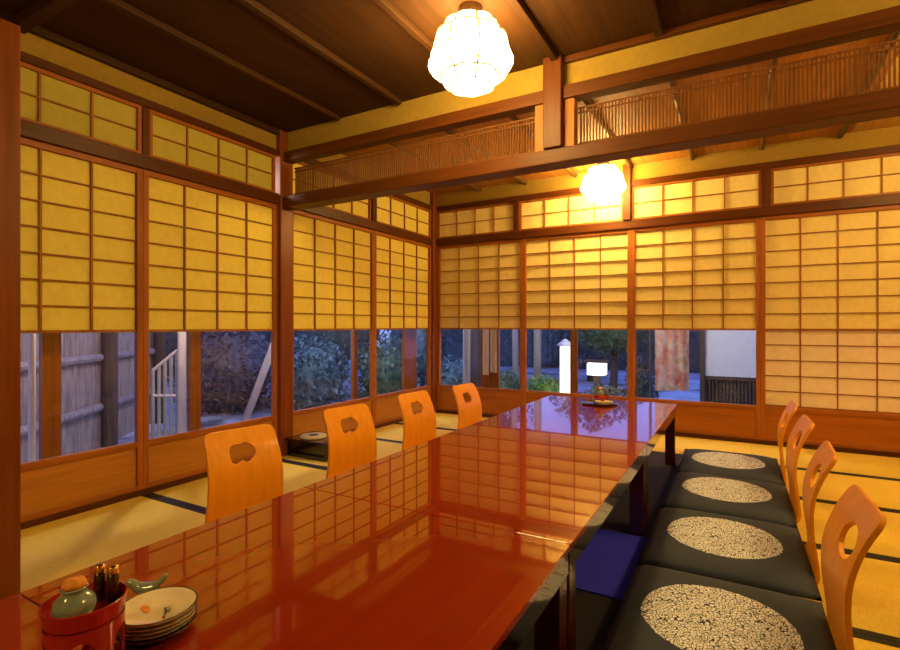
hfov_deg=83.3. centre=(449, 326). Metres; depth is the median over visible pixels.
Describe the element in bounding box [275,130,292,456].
trim
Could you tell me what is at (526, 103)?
trim
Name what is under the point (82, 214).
shoji screen
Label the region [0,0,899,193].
ceiling
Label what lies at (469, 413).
chair
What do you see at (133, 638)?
plate
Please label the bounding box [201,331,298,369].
shrub
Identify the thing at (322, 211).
trim
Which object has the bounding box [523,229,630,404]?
window
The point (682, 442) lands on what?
mat
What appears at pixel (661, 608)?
floor cushion
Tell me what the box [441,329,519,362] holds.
tree
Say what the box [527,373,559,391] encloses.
shrub
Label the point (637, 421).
table
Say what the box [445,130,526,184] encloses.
pole
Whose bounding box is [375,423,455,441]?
mat
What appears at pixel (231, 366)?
shrub
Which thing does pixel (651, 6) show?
trim
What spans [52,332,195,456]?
window
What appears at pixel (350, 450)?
chair
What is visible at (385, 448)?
mat
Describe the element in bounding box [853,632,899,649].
mat
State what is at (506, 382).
shrub
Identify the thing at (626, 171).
trim
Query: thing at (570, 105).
trim
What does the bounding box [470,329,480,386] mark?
post
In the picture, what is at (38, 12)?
trim
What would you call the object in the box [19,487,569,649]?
table
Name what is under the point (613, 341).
tree
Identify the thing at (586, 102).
pole
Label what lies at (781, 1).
trim
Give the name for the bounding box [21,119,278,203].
trim
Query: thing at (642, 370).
shrub
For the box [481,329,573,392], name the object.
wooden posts
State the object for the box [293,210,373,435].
window
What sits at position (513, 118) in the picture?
pole
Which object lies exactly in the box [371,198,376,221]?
trim
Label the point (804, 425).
chair
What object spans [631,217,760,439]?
window
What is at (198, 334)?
window
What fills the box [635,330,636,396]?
window
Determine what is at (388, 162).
lattice
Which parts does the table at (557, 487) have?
leg, leg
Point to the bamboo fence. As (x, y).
(97, 369)
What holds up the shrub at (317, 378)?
on the ground
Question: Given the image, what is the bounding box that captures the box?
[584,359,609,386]
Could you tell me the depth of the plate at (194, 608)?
0.80 m
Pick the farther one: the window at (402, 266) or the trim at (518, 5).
the window at (402, 266)
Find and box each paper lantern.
[428,1,512,96]
[581,162,625,202]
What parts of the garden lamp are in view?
lamp shade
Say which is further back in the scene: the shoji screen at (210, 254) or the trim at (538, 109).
the shoji screen at (210, 254)
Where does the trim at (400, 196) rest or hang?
attached to the wall at (32, 44)
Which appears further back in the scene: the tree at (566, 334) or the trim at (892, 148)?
the tree at (566, 334)
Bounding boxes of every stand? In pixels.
[39,580,127,649]
[285,431,327,461]
[594,394,608,400]
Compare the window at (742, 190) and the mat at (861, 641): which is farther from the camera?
the window at (742, 190)
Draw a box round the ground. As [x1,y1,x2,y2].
[97,360,699,448]
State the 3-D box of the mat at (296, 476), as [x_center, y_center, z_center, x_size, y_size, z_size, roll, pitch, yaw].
[-0.750,0.919,2.698,1.538,0.041,0.838,0,0,29]
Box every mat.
[21,494,205,591]
[147,461,326,510]
[282,439,402,468]
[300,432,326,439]
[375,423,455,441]
[398,412,490,429]
[651,434,751,454]
[751,443,899,479]
[779,466,899,511]
[794,544,899,642]
[797,498,899,560]
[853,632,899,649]
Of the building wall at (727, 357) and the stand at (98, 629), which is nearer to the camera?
the stand at (98, 629)
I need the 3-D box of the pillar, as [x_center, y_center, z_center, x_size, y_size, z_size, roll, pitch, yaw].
[-1.521,-0.029,1.675,0.153,1.942,0.110,0,0,29]
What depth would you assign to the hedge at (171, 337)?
12.73 m
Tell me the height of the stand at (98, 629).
0.111 m
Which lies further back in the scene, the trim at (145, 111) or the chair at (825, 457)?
the trim at (145, 111)
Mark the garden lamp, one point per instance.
(565, 345)
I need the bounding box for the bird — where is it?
[124,573,167,594]
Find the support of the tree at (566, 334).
on the ground
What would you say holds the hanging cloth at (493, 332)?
hanging from the wooden posts at (492, 380)
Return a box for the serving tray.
[581,400,618,406]
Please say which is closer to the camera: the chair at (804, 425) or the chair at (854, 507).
the chair at (854, 507)
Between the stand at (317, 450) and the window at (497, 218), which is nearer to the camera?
the stand at (317, 450)
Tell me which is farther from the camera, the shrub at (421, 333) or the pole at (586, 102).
the shrub at (421, 333)
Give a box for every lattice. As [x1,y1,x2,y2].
[294,117,534,194]
[578,39,899,143]
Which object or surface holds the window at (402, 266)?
in the wall at (32, 44)
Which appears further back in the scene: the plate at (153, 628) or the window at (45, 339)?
the window at (45, 339)
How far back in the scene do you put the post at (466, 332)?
5.96 m
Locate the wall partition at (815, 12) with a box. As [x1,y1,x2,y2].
[287,0,899,150]
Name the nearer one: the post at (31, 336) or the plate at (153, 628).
the plate at (153, 628)
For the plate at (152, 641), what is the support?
on the table at (303, 568)
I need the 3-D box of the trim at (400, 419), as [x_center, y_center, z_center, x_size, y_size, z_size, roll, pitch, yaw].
[-0.689,0.905,4.442,0.070,0.070,1.898,0,0,29]
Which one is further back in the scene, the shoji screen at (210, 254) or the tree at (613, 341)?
the tree at (613, 341)
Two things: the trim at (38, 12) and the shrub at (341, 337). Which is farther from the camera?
the shrub at (341, 337)
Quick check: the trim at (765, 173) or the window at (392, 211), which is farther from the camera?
the window at (392, 211)
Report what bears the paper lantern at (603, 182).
hanging from the ceiling
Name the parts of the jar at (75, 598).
lid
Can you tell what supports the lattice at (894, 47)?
on the ceiling beam at (883, 104)
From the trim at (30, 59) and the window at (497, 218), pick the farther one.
the window at (497, 218)
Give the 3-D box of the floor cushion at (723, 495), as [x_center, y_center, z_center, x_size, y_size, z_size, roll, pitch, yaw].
[1.363,0.831,2.486,0.524,0.063,0.636,0,0,30]
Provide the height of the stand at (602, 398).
0.051 m
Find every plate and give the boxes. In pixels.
[115,611,196,645]
[117,607,196,640]
[118,603,196,636]
[125,586,196,627]
[125,600,196,632]
[594,400,612,403]
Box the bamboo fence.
[21,332,165,462]
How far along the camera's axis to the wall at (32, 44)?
2.73 m
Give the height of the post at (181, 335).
2.200 m
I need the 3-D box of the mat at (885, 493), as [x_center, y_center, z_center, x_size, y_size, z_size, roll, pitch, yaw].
[2.656,0.919,2.565,1.898,0.041,0.658,0,0,29]
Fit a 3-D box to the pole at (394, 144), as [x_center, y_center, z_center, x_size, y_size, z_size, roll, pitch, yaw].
[-0.185,-1.370,4.218,0.036,0.034,1.973,0,0,29]
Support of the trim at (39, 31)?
attached to the wall at (32, 44)
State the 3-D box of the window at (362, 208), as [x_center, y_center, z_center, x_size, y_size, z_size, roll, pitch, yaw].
[-0.920,-1.056,4.002,0.024,0.287,0.918,0,0,29]
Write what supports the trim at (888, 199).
attached to the wall
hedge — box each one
[166,331,346,374]
[391,330,699,372]
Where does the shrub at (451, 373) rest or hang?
on the ground
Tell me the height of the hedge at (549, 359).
2.267 m
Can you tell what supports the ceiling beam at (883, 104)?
attached to the wall
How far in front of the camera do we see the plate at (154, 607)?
0.86 m
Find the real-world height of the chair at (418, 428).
0.473 m
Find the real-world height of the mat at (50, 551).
0.041 m
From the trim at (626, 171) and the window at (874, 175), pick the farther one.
the trim at (626, 171)
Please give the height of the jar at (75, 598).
0.060 m
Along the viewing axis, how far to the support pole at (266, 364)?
6.17 m
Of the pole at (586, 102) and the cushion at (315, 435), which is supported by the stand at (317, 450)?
the cushion at (315, 435)
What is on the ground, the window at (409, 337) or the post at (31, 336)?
the post at (31, 336)
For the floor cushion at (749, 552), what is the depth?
1.81 m
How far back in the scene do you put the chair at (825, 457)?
1.74 m
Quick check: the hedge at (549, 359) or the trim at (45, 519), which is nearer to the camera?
the trim at (45, 519)
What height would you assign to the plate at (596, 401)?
0.016 m
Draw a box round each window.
[21,61,141,153]
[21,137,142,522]
[39,333,51,459]
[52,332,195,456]
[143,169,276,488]
[150,109,274,191]
[196,332,200,429]
[293,162,370,219]
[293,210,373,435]
[351,330,355,399]
[356,329,416,398]
[374,230,430,425]
[377,196,430,237]
[437,202,513,238]
[437,239,522,414]
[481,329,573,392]
[520,192,622,230]
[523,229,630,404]
[574,330,577,393]
[631,170,760,219]
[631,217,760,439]
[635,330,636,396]
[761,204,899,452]
[771,152,899,205]
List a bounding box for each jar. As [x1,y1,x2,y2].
[50,576,96,617]
[596,387,604,395]
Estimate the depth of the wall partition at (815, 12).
2.45 m
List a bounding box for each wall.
[21,32,429,204]
[438,126,899,206]
[700,330,755,404]
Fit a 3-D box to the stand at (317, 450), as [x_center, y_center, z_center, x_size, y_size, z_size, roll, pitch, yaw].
[-0.917,0.836,3.539,0.380,0.125,0.280,0,0,29]
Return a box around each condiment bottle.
[93,562,105,601]
[107,563,118,602]
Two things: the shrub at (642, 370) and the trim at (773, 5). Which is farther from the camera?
the shrub at (642, 370)
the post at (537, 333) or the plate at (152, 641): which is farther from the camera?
the post at (537, 333)
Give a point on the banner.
(671, 346)
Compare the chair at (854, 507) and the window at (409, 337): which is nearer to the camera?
the chair at (854, 507)
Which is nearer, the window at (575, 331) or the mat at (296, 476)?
the mat at (296, 476)
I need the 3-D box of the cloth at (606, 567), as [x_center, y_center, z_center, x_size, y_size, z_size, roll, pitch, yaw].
[0.466,0.897,2.028,0.535,0.006,0.550,0,0,29]
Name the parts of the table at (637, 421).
leg, leg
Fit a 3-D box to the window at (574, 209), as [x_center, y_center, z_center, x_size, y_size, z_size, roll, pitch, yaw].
[1.090,-1.056,4.633,0.957,0.287,0.024,0,0,29]
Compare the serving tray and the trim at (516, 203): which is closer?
the serving tray
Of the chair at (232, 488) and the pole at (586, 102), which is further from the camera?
the pole at (586, 102)
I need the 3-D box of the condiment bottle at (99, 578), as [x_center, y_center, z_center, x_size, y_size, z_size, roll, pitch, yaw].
[-0.534,0.390,0.772,0.016,0.055,0.016,0,0,29]
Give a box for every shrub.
[167,331,270,415]
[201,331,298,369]
[267,335,350,410]
[294,330,397,392]
[358,332,418,398]
[400,329,444,386]
[441,354,462,385]
[500,369,519,389]
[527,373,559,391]
[545,376,579,393]
[584,383,626,396]
[623,354,660,398]
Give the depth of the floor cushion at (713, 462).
2.93 m
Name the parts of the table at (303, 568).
leg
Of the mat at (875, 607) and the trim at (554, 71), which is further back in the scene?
the trim at (554, 71)
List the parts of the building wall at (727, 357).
corner post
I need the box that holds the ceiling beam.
[563,5,899,101]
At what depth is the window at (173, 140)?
3.06 m
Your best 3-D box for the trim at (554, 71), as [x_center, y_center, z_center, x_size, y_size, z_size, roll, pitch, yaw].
[0.539,-1.125,2.584,0.095,0.459,0.120,0,0,29]
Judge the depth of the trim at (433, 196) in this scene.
5.26 m
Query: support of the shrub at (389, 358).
on the ground
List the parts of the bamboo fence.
rail, rail, post, post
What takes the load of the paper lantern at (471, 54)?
hanging from the ceiling
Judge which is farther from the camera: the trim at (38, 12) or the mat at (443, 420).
the mat at (443, 420)
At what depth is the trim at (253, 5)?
2.41 m
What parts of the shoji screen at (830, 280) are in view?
sliding sash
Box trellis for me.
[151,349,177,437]
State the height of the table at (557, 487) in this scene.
0.392 m
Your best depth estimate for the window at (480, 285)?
5.07 m
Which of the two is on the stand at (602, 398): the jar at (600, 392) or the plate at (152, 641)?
the jar at (600, 392)
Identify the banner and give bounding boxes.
[649,330,688,397]
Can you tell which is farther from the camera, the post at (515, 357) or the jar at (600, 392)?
the post at (515, 357)
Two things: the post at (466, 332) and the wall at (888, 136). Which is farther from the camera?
the post at (466, 332)
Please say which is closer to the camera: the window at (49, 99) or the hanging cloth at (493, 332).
the window at (49, 99)
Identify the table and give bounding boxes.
[0,594,82,649]
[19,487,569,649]
[304,424,647,649]
[475,395,676,530]
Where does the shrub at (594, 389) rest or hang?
on the ground
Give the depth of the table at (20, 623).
0.86 m
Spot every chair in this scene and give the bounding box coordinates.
[203,424,283,523]
[322,403,376,478]
[397,390,435,450]
[452,383,481,429]
[777,400,797,483]
[786,414,814,523]
[802,440,838,584]
[821,484,885,649]
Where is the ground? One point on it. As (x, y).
(207, 420)
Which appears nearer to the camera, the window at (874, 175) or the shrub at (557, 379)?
the window at (874, 175)
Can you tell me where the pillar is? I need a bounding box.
[0,18,20,599]
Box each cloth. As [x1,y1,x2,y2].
[483,329,496,374]
[576,529,647,600]
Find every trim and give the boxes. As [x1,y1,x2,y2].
[0,9,279,134]
[14,0,78,33]
[21,51,278,155]
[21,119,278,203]
[21,460,249,529]
[101,0,339,120]
[142,106,149,155]
[237,0,400,104]
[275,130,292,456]
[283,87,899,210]
[284,90,542,163]
[299,206,432,244]
[304,159,431,210]
[353,418,402,431]
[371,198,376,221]
[373,0,433,51]
[426,192,437,411]
[436,193,899,245]
[437,144,899,211]
[437,409,899,456]
[509,0,556,61]
[514,201,519,230]
[535,104,543,151]
[543,54,564,149]
[564,0,812,63]
[564,98,577,146]
[623,164,630,220]
[645,0,661,37]
[761,168,770,206]
[780,0,788,4]
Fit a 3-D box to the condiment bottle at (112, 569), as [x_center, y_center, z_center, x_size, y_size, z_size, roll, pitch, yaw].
[-0.512,0.390,0.769,0.016,0.055,0.016,0,0,29]
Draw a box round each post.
[28,333,35,461]
[178,332,185,432]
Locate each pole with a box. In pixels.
[241,343,270,420]
[388,142,481,191]
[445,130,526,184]
[509,116,576,177]
[583,99,632,168]
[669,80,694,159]
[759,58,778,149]
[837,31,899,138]
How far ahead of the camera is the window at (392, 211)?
4.85 m
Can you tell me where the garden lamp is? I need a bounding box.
[557,339,570,392]
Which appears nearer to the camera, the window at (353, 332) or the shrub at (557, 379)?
the window at (353, 332)
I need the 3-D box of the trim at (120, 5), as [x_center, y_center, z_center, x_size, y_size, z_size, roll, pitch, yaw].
[-1.876,-1.340,1.225,0.032,0.030,4.688,0,0,29]
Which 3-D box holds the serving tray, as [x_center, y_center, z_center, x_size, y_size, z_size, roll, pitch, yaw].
[0.978,0.502,3.307,0.236,0.012,0.236,0,0,29]
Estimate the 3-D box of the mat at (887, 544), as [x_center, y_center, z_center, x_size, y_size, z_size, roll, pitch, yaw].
[2.329,0.919,1.986,1.898,0.041,0.668,0,0,29]
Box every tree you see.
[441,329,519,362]
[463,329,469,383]
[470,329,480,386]
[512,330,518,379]
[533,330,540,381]
[547,330,637,381]
[578,330,653,392]
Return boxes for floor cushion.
[602,563,836,649]
[639,506,822,601]
[661,472,797,527]
[676,449,785,485]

